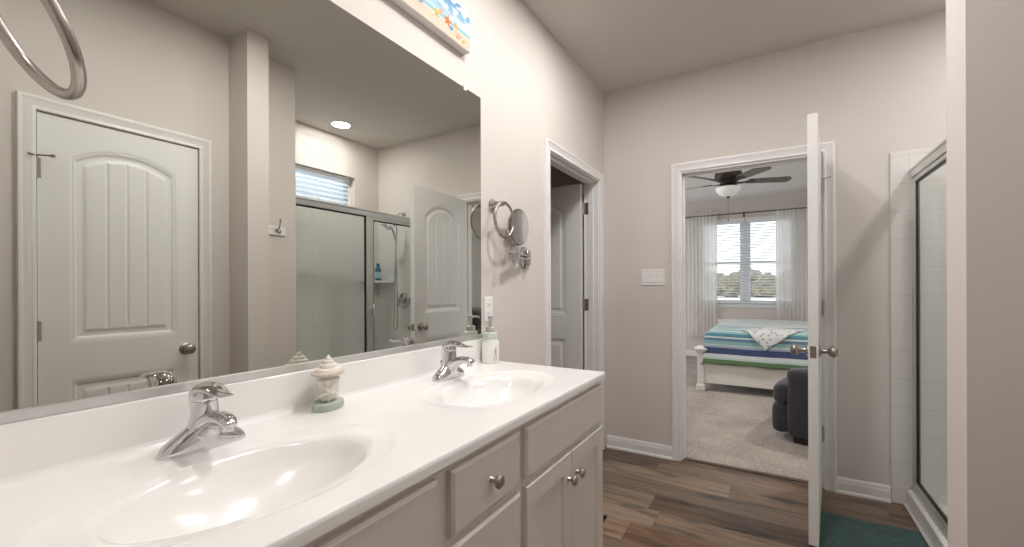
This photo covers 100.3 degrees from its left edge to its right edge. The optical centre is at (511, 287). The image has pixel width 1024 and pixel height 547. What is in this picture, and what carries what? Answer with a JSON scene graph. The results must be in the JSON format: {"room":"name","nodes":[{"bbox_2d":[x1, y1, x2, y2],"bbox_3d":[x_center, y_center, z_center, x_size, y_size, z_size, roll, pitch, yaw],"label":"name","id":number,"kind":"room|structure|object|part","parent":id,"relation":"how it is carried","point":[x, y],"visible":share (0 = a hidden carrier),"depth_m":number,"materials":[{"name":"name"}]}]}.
{"room":"bathroom","nodes":[
{"label":"bathroom","id":0,"kind":"room"},
{"bbox_2d":[330,0,604,440],"bbox_3d":[-0.492,-0.130,1.451,0.115,2.740,4.471,0,0,31],"label":"wall","id":1,"kind":"structure","parent":0,"point":[530,89],"depth_m":2.17,"materials":[{"name":"paint"}]},
{"bbox_2d":[0,0,482,423],"bbox_3d":[-0.537,-0.316,1.254,0.011,1.086,1.540,0,0,31],"label":"vanity mirror","id":2,"kind":"object","parent":1,"relation":"attached to","point":[233,190],"visible":0.94,"depth_m":1.00,"materials":[{"name":"white mirror"}]},
{"bbox_2d":[0,338,483,489],"bbox_3d":[-0.514,0.281,1.266,0.033,0.104,1.588,0,0,31],"label":"backsplash","id":3,"kind":"structure","parent":1,"relation":"attached to","point":[33,449],"depth_m":0.89,"materials":[{"name":"stone"}]},
{"bbox_2d":[391,0,469,54],"bbox_3d":[-0.404,-1.064,1.452,0.037,0.164,0.828,0,0,31],"label":"canvas painting","id":4,"kind":"object","parent":1,"relation":"attached to","point":[447,19],"visible":1,"depth_m":1.66,"materials":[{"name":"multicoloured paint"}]},
{"bbox_2d":[484,297,492,321],"bbox_3d":[-0.107,0.101,1.963,0.008,0.114,0.068,0,0,31],"label":"power outlet","id":5,"kind":"object","parent":1,"relation":"attached to","point":[488,301],"visible":0.97,"depth_m":1.95,"materials":[{"name":"white plastic"}]},
{"bbox_2d":[489,199,514,238],"bbox_3d":[-0.061,-0.317,1.975,0.077,0.188,0.172,0,0,31],"label":"towel ring","id":6,"kind":"object","parent":1,"relation":"attached to","point":[493,205],"visible":1,"depth_m":1.97,"materials":[{"name":"silver metal"}]},
{"bbox_3d":[-0.067,-0.384,1.978,0.063,0.054,0.054,0,0,31],"label":"mounting post","id":7,"kind":"part","parent":6,"relation":"part of","materials":[{"name":"silver metal"}]},
{"bbox_2d":[505,209,530,268],"bbox_3d":[0.046,-0.240,2.150,0.061,0.292,0.330,0,0,20],"label":"makeup mirror","id":8,"kind":"object","parent":1,"relation":"attached to","point":[519,236],"visible":0.94,"depth_m":2.11,"materials":[{"name":"silver metal"}]},
{"bbox_3d":[0.035,-0.154,2.124,0.024,0.072,0.276,0,0,26],"label":"swing arm","id":9,"kind":"part","parent":8,"relation":"part of","materials":[{"name":"silver metal"}]},
{"bbox_2d":[510,210,528,243],"bbox_3d":[0.038,-0.294,2.102,0.010,0.166,0.166,0,0,35],"label":"mirror glass","id":10,"kind":"object","parent":8,"relation":"on","point":[519,235],"depth_m":2.11,"materials":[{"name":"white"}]},
{"bbox_3d":[0.078,-0.154,2.249,0.029,0.120,0.120,0,0,31],"label":"wall plate","id":11,"kind":"part","parent":8,"relation":"part of","materials":[{"name":"silver metal"}]},
{"bbox_2d":[550,184,584,369],"bbox_3d":[0.204,0.219,3.472,0.811,2.013,0.188,0,0,31],"label":"door","id":12,"kind":"structure","parent":1,"relation":"in","point":[567,207],"depth_m":3.31,"materials":[{"name":"paint"}]},
{"bbox_2d":[544,137,604,448],"bbox_3d":[0.398,0.187,2.895,0.135,2.100,0.964,0,0,31],"label":"door frame","id":13,"kind":"structure","parent":1,"relation":"attached to","point":[555,155],"depth_m":3.23,"materials":[{"name":"paint"}]},
{"bbox_2d":[521,0,945,202],"bbox_3d":[1.447,-1.582,3.195,6.200,0.150,9.670,0,0,31],"label":"ceiling","id":14,"kind":"structure","parent":0,"point":[617,44],"depth_m":2.52,"materials":[{"name":"paint"}]},
{"bbox_2d":[686,166,791,220],"bbox_3d":[2.554,-1.141,5.057,1.272,0.740,1.228,0,0,31],"label":"ceiling fan","id":15,"kind":"object","parent":14,"relation":"hanging from","point":[728,181],"visible":0.84,"depth_m":4.91,"materials":[{"name":"brown metal"}]},
{"bbox_3d":[2.134,-1.232,4.826,0.450,0.037,0.129,0,0,-25],"label":"blade","id":16,"kind":"part","parent":15,"relation":"part of","materials":[{"name":"brown wood"}]},
{"bbox_3d":[2.534,-1.115,5.011,0.268,0.109,0.268,0,0,31],"label":"lamp shade","id":17,"kind":"part","parent":15,"relation":"part of","materials":[{"name":"white glass"}]},
{"bbox_3d":[2.585,-1.233,4.574,0.129,0.037,0.450,0,0,-7],"label":"blade","id":18,"kind":"part","parent":15,"relation":"part of","materials":[{"name":"brown wood"}]},
{"bbox_3d":[2.965,-1.235,4.925,0.450,0.037,0.129,0,0,11],"label":"blade","id":19,"kind":"part","parent":15,"relation":"part of","materials":[{"name":"brown wood"}]},
{"bbox_2d":[686,191,806,350],"bbox_3d":[3.930,-0.146,7.277,6.200,2.740,0.120,0,0,31],"label":"wall","id":20,"kind":"structure","parent":0,"point":[765,202],"depth_m":7.24,"materials":[{"name":"paint"}]},
{"bbox_2d":[686,350,696,355],"bbox_3d":[3.897,1.172,7.215,6.200,0.092,0.024,0,0,31],"label":"baseboard","id":21,"kind":"structure","parent":20,"relation":"attached to","point":[688,352],"depth_m":7.64,"materials":[{"name":"paint"}]},
{"bbox_2d":[717,218,744,305],"bbox_3d":[3.623,-0.425,7.410,0.719,1.493,0.055,0,0,31],"label":"window blind","id":22,"kind":"object","parent":20,"relation":"attached to","point":[734,220],"visible":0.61,"depth_m":7.33,"materials":[{"name":"white plastic"}]},
{"bbox_3d":[3.620,-1.136,7.410,0.719,0.072,0.055,0,0,31],"label":"head rail","id":23,"kind":"part","parent":22,"relation":"part of","materials":[{"name":"white plastic"}]},
{"bbox_3d":[3.628,0.310,7.414,0.719,0.022,0.040,0,0,31],"label":"rail","id":24,"kind":"part","parent":22,"relation":"part of","materials":[{"name":"white plastic"}]},
{"bbox_2d":[686,207,805,218],"bbox_3d":[3.879,-1.231,7.161,2.000,0.090,0.126,0,0,31],"label":"curtain rod","id":25,"kind":"object","parent":20,"relation":"attached to","point":[743,213],"visible":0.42,"depth_m":7.12,"materials":[{"name":"brown metal"}]},
{"bbox_2d":[687,212,717,335],"bbox_3d":[3.318,-0.221,7.462,0.486,2.147,0.072,0,0,28],"label":"curtain","id":26,"kind":"object","parent":25,"relation":"hanging from","point":[701,231],"visible":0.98,"depth_m":7.46,"materials":[{"name":"white fabric"}]},
{"bbox_2d":[775,204,807,320],"bbox_3d":[4.448,-0.225,6.782,0.475,2.147,0.074,0,0,35],"label":"curtain","id":27,"kind":"object","parent":25,"relation":"hanging from","point":[791,227],"visible":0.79,"depth_m":6.79,"materials":[{"name":"white fabric"}]},
{"bbox_2d":[717,221,775,307],"bbox_3d":[3.947,-0.415,7.239,1.530,1.522,0.125,0,0,31],"label":"window","id":28,"kind":"structure","parent":20,"relation":"attached to","point":[745,283],"depth_m":7.24,"materials":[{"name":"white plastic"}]},
{"bbox_3d":[3.660,-0.763,7.472,0.640,0.725,0.021,0,0,31],"label":"sash","id":29,"kind":"part","parent":28,"relation":"part of","materials":[{"name":"clear glass"}]},
{"bbox_3d":[3.651,-0.083,7.453,0.640,0.715,0.021,0,0,31],"label":"sash","id":30,"kind":"part","parent":28,"relation":"part of","materials":[{"name":"clear glass"}]},
{"bbox_3d":[3.936,0.334,7.216,1.530,0.023,0.070,0,0,31],"label":"sill","id":31,"kind":"part","parent":28,"relation":"part of","materials":[{"name":"paint"}]},
{"bbox_3d":[4.284,-0.765,7.093,0.640,0.725,0.021,0,0,31],"label":"sash","id":32,"kind":"part","parent":28,"relation":"part of","materials":[{"name":"clear glass"}]},
{"bbox_3d":[4.275,-0.085,7.074,0.640,0.715,0.021,0,0,31],"label":"sash","id":33,"kind":"part","parent":28,"relation":"part of","materials":[{"name":"clear glass"}]},
{"bbox_2d":[745,215,775,306],"bbox_3d":[4.248,-0.428,7.031,0.719,1.493,0.055,0,0,31],"label":"window blind","id":34,"kind":"object","parent":20,"relation":"attached to","point":[760,218],"visible":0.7,"depth_m":7.10,"materials":[{"name":"white plastic"}]},
{"bbox_3d":[4.245,-1.138,7.031,0.719,0.072,0.055,0,0,31],"label":"head rail","id":35,"kind":"part","parent":34,"relation":"part of","materials":[{"name":"white plastic"}]},
{"bbox_3d":[4.253,0.308,7.035,0.719,0.022,0.040,0,0,31],"label":"rail","id":36,"kind":"part","parent":34,"relation":"part of","materials":[{"name":"white plastic"}]},
{"bbox_2d":[550,10,945,485],"bbox_3d":[1.157,-0.136,3.132,4.360,2.740,0.115,0,0,31],"label":"wall","id":37,"kind":"structure","parent":0,"point":[877,92],"depth_m":2.70,"materials":[{"name":"paint"}]},
{"bbox_2d":[607,435,671,459],"bbox_3d":[0.943,1.189,3.184,0.481,0.092,0.024,0,0,31],"label":"baseboard","id":38,"kind":"structure","parent":37,"relation":"attached to","point":[614,442],"depth_m":3.18,"materials":[{"name":"paint"}]},
{"bbox_2d":[641,269,664,285],"bbox_3d":[1.030,-0.072,3.134,0.170,0.120,0.012,0,0,31],"label":"light switch","id":39,"kind":"object","parent":37,"relation":"attached to","point":[649,277],"visible":1,"depth_m":3.13,"materials":[{"name":"white plastic"}]},
{"bbox_2d":[671,140,836,491],"bbox_3d":[1.582,0.176,2.875,0.944,2.113,0.155,0,0,31],"label":"door frame","id":40,"kind":"structure","parent":37,"relation":"attached to","point":[796,154],"depth_m":2.78,"materials":[{"name":"paint"}]},
{"bbox_2d":[790,112,837,546],"bbox_3d":[1.671,0.197,2.304,0.187,2.022,0.808,0,0,42],"label":"door","id":41,"kind":"structure","parent":37,"relation":"in","point":[814,351],"depth_m":2.00,"materials":[{"name":"paint"}]},
{"bbox_3d":[1.400,0.303,2.084,0.074,0.062,0.062,0,0,37],"label":"knob","id":42,"kind":"part","parent":41,"relation":"part of","materials":[{"name":"grey metal"}]},
{"bbox_3d":[1.408,0.303,2.000,0.024,0.056,0.003,0,0,37],"label":"latch plate","id":43,"kind":"part","parent":41,"relation":"part of","materials":[{"name":"grey metal"}]},
{"bbox_3d":[1.491,0.303,2.016,0.074,0.062,0.062,0,0,37],"label":"knob","id":44,"kind":"part","parent":41,"relation":"part of","materials":[{"name":"grey metal"}]},
{"bbox_2d":[836,476,890,502],"bbox_3d":[2.057,1.185,2.507,0.250,0.092,0.024,0,0,31],"label":"baseboard","id":45,"kind":"structure","parent":37,"relation":"attached to","point":[847,486],"depth_m":2.50,"materials":[{"name":"paint"}]},
{"bbox_2d":[890,147,947,504],"bbox_3d":[2.150,0.230,1.604,0.848,2.000,1.469,0,0,31],"label":"wall tile","id":46,"kind":"structure","parent":37,"relation":"attached to","point":[933,200],"depth_m":2.38,"materials":[{"name":"white tile"}]},
{"bbox_2d":[603,355,928,546],"bbox_3d":[1.458,1.290,3.195,6.200,0.126,9.670,0,0,31],"label":"floor","id":47,"kind":"structure","parent":0,"point":[649,501],"depth_m":2.60,"materials":[{"name":"wood"}]},
{"bbox_2d":[302,382,602,546],"bbox_3d":[-0.276,0.798,1.121,0.586,0.882,1.584,0,0,31],"label":"vanity cabinet","id":48,"kind":"object","parent":47,"relation":"on","point":[539,483],"visible":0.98,"depth_m":1.09,"materials":[{"name":"paint"}]},
{"bbox_2d":[0,338,604,546],"bbox_3d":[-0.288,0.344,1.129,0.561,0.232,1.588,0,0,31],"label":"countertop","id":49,"kind":"structure","parent":48,"relation":"on","point":[89,477],"depth_m":0.85,"materials":[{"name":"stone"}]},
{"bbox_2d":[156,382,245,460],"bbox_3d":[-0.619,0.264,0.891,0.152,0.136,0.140,0,0,-2],"label":"faucet","id":50,"kind":"object","parent":49,"relation":"on","point":[208,427],"visible":1,"depth_m":0.86,"materials":[{"name":"silver metal"}]},
{"bbox_3d":[-0.608,0.229,0.870,0.130,0.067,0.050,0,0,31],"label":"lever","id":51,"kind":"part","parent":50,"relation":"part of","materials":[{"name":"silver metal"}]},
{"bbox_2d":[311,355,344,412],"bbox_3d":[-0.504,0.258,1.174,0.078,0.147,0.104,0,0,11],"label":"figurine","id":52,"kind":"object","parent":49,"relation":"on","point":[328,381],"visible":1,"depth_m":1.15,"materials":[{"name":"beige ceramic"}]},
{"bbox_3d":[-0.504,0.232,1.174,0.078,0.014,0.104,0,0,11],"label":"lid","id":53,"kind":"part","parent":52,"relation":"part of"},
{"bbox_2d":[432,341,474,381],"bbox_3d":[-0.209,0.263,1.567,0.152,0.136,0.140,0,0,-2],"label":"faucet","id":54,"kind":"object","parent":49,"relation":"on","point":[449,368],"visible":1,"depth_m":1.53,"materials":[{"name":"silver metal"}]},
{"bbox_3d":[-0.198,0.228,1.545,0.130,0.067,0.050,0,0,31],"label":"lever","id":55,"kind":"part","parent":54,"relation":"part of","materials":[{"name":"silver metal"}]},
{"bbox_2d":[482,316,498,363],"bbox_3d":[-0.094,0.227,1.876,0.077,0.205,0.078,0,0,-42],"label":"soap dispenser","id":56,"kind":"object","parent":49,"relation":"on","point":[490,344],"visible":1,"depth_m":1.85,"materials":[{"name":"white plastic"}]},
{"bbox_2d":[482,342,498,363],"bbox_3d":[-0.094,0.284,1.877,0.077,0.091,0.077,0,0,31],"label":"bottle","id":57,"kind":"object","parent":56,"relation":"attached to","point":[490,350],"depth_m":1.84,"materials":[{"name":"white plastic"}]},
{"bbox_3d":[-0.054,0.670,0.998,0.017,0.273,0.278,0,0,31],"label":"drawer","id":58,"kind":"part","parent":48,"relation":"part of","materials":[{"name":"paint"}]},
{"bbox_3d":[-0.055,0.446,0.998,0.017,0.138,0.278,0,0,31],"label":"drawer","id":59,"kind":"part","parent":48,"relation":"part of","materials":[{"name":"paint"}]},
{"bbox_3d":[-0.035,0.446,0.986,0.032,0.033,0.033,0,0,31],"label":"knob","id":60,"kind":"part","parent":48,"relation":"part of","materials":[{"name":"grey metal"}]},
{"bbox_3d":[0.111,0.823,1.271,0.017,0.580,0.297,0,0,31],"label":"door","id":61,"kind":"part","parent":48,"relation":"part of","materials":[{"name":"paint"}]},
{"bbox_3d":[0.193,0.613,1.359,0.032,0.033,0.033,0,0,31],"label":"knob","id":62,"kind":"part","parent":48,"relation":"part of","materials":[{"name":"grey metal"}]},
{"bbox_3d":[0.227,0.612,1.416,0.032,0.033,0.033,0,0,31],"label":"knob","id":63,"kind":"part","parent":48,"relation":"part of","materials":[{"name":"grey metal"}]},
{"bbox_3d":[0.268,0.822,1.528,0.017,0.580,0.297,0,0,31],"label":"door","id":64,"kind":"part","parent":48,"relation":"part of","materials":[{"name":"paint"}]},
{"bbox_2d":[694,319,787,390],"bbox_3d":[3.508,0.872,5.635,1.742,0.694,2.348,0,0,31],"label":"bed","id":65,"kind":"object","parent":47,"relation":"on","point":[745,376],"visible":0.2,"depth_m":4.91,"materials":[{"name":"white painted wood"},{"name":"fabric bedding"}]},
{"bbox_3d":[2.259,0.959,5.109,0.152,0.528,0.152,0,0,31],"label":"foot post","id":66,"kind":"part","parent":65,"relation":"part of","materials":[{"name":"white paint"}]},
{"bbox_3d":[2.934,0.950,4.690,1.545,0.355,0.050,0,0,31],"label":"footboard","id":67,"kind":"part","parent":65,"relation":"part of","materials":[{"name":"white paint"}]},
{"bbox_2d":[700,318,807,369],"bbox_3d":[3.477,0.701,5.568,1.615,0.418,2.197,0,0,31],"label":"quilt","id":68,"kind":"object","parent":65,"relation":"on","point":[725,344],"visible":0.61,"depth_m":4.88,"materials":[{"name":"multicoloured fabric"}]},
{"bbox_2d":[739,327,801,350],"bbox_3d":[2.918,0.585,4.815,0.492,0.231,0.435,0,0,-10],"label":"throw blanket","id":69,"kind":"object","parent":68,"relation":"on","point":[767,337],"visible":1,"depth_m":4.72,"materials":[{"name":"white fabric"}]},
{"bbox_2d":[684,457,807,483],"bbox_3d":[1.580,1.228,2.866,0.800,0.009,0.035,0,0,31],"label":"trim","id":70,"kind":"structure","parent":47,"relation":"on","point":[686,458],"depth_m":2.86,"materials":[{"name":"brown wood"}]},
{"bbox_2d":[772,368,807,445],"bbox_3d":[2.713,0.725,3.411,0.884,0.994,0.964,0,0,-44],"label":"recliner","id":71,"kind":"object","parent":47,"relation":"on","point":[790,394],"visible":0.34,"depth_m":3.34,"materials":[{"name":"grey fabric"}]},
{"bbox_3d":[2.478,0.904,3.158,0.194,0.550,0.765,0,0,-44],"label":"armrest","id":72,"kind":"part","parent":71,"relation":"part of","materials":[{"name":"grey fabric"}]},
{"bbox_2d":[819,511,927,546],"bbox_3d":[1.621,1.224,1.881,0.454,0.016,0.891,0,0,31],"label":"bath mat","id":73,"kind":"object","parent":47,"relation":"on","point":[835,530],"visible":0.91,"depth_m":2.10,"materials":[{"name":"teal fabric"}]},
{"bbox_2d":[904,489,947,546],"bbox_3d":[2.171,1.181,1.593,0.786,0.098,1.449,0,0,31],"label":"shower pan","id":74,"kind":"object","parent":47,"relation":"on","point":[923,521],"visible":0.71,"depth_m":2.15,"materials":[{"name":"white plastic"}]},
{"bbox_2d":[909,139,947,541],"bbox_3d":[1.873,0.236,1.772,0.056,1.794,1.449,0,0,31],"label":"shower door frame","id":75,"kind":"structure","parent":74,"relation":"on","point":[935,159],"depth_m":2.34,"materials":[{"name":"metal"}]},
{"bbox_3d":[2.248,0.246,2.379,0.032,1.712,0.022,0,0,31],"label":"post","id":76,"kind":"part","parent":75,"relation":"part of","materials":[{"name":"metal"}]},
{"bbox_3d":[1.873,-0.635,1.770,0.048,0.052,1.449,0,0,31],"label":"header rail","id":77,"kind":"part","parent":75,"relation":"part of","materials":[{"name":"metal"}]},
{"bbox_2d":[946,0,1023,546],"bbox_3d":[1.165,-0.136,0.908,0.319,2.740,0.123,0,0,31],"label":"wall partition","id":78,"kind":"structure","parent":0,"point":[985,38],"depth_m":0.92,"materials":[{"name":"paint"}]},
{"bbox_3d":[-0.709,-0.129,0.383,0.620,2.740,0.120,0,0,31],"label":"wall","id":79,"kind":"structure","parent":0,"visible":0},
{"bbox_2d":[0,0,86,99],"bbox_3d":[-0.575,-0.315,0.464,0.172,0.166,0.156,0,0,31],"label":"towel ring","id":80,"kind":"object","parent":79,"relation":"attached to","point":[76,90],"visible":1,"depth_m":0.51,"materials":[{"name":"silver metal"}]},
{"label":"outside","id":81,"kind":"structure","parent":0,"visible":0},
{"bbox_2d":[717,296,775,300],"bbox_3d":[79.047,1.401,132.406,320.000,0.300,291.600,0,0,31],"label":"ground","id":82,"kind":"structure","parent":81,"point":[752,298],"depth_m":54.26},
{"bbox_2d":[717,274,723,295],"bbox_3d":[32.654,-0.558,68.537,3.495,3.955,3.308,0,0,31],"label":"shrub","id":83,"kind":"object","parent":82,"relation":"on","point":[720,275],"visible":0.1,"depth_m":67.50,"materials":[{"name":"green plant"}]},
{"bbox_2d":[717,271,739,296],"bbox_3d":[31.974,-0.444,62.589,4.044,3.733,2.802,0,0,31],"label":"shrub","id":84,"kind":"object","parent":82,"relation":"on","point":[738,273],"visible":0.56,"depth_m":61.79,"materials":[{"name":"green plant"}]},
{"bbox_2d":[738,268,761,296],"bbox_3d":[36.800,-0.945,65.900,3.451,4.700,4.295,0,0,-40],"label":"shrub","id":85,"kind":"object","parent":82,"relation":"on","point":[751,268],"visible":0.15,"depth_m":64.44,"materials":[{"name":"green plant"}]},
{"bbox_2d":[752,273,775,296],"bbox_3d":[35.940,-0.340,60.260,3.847,3.495,2.896,0,0,31],"label":"shrub","id":86,"kind":"object","parent":82,"relation":"on","point":[765,280],"visible":0.61,"depth_m":59.44,"materials":[{"name":"green plant"}]}
]}

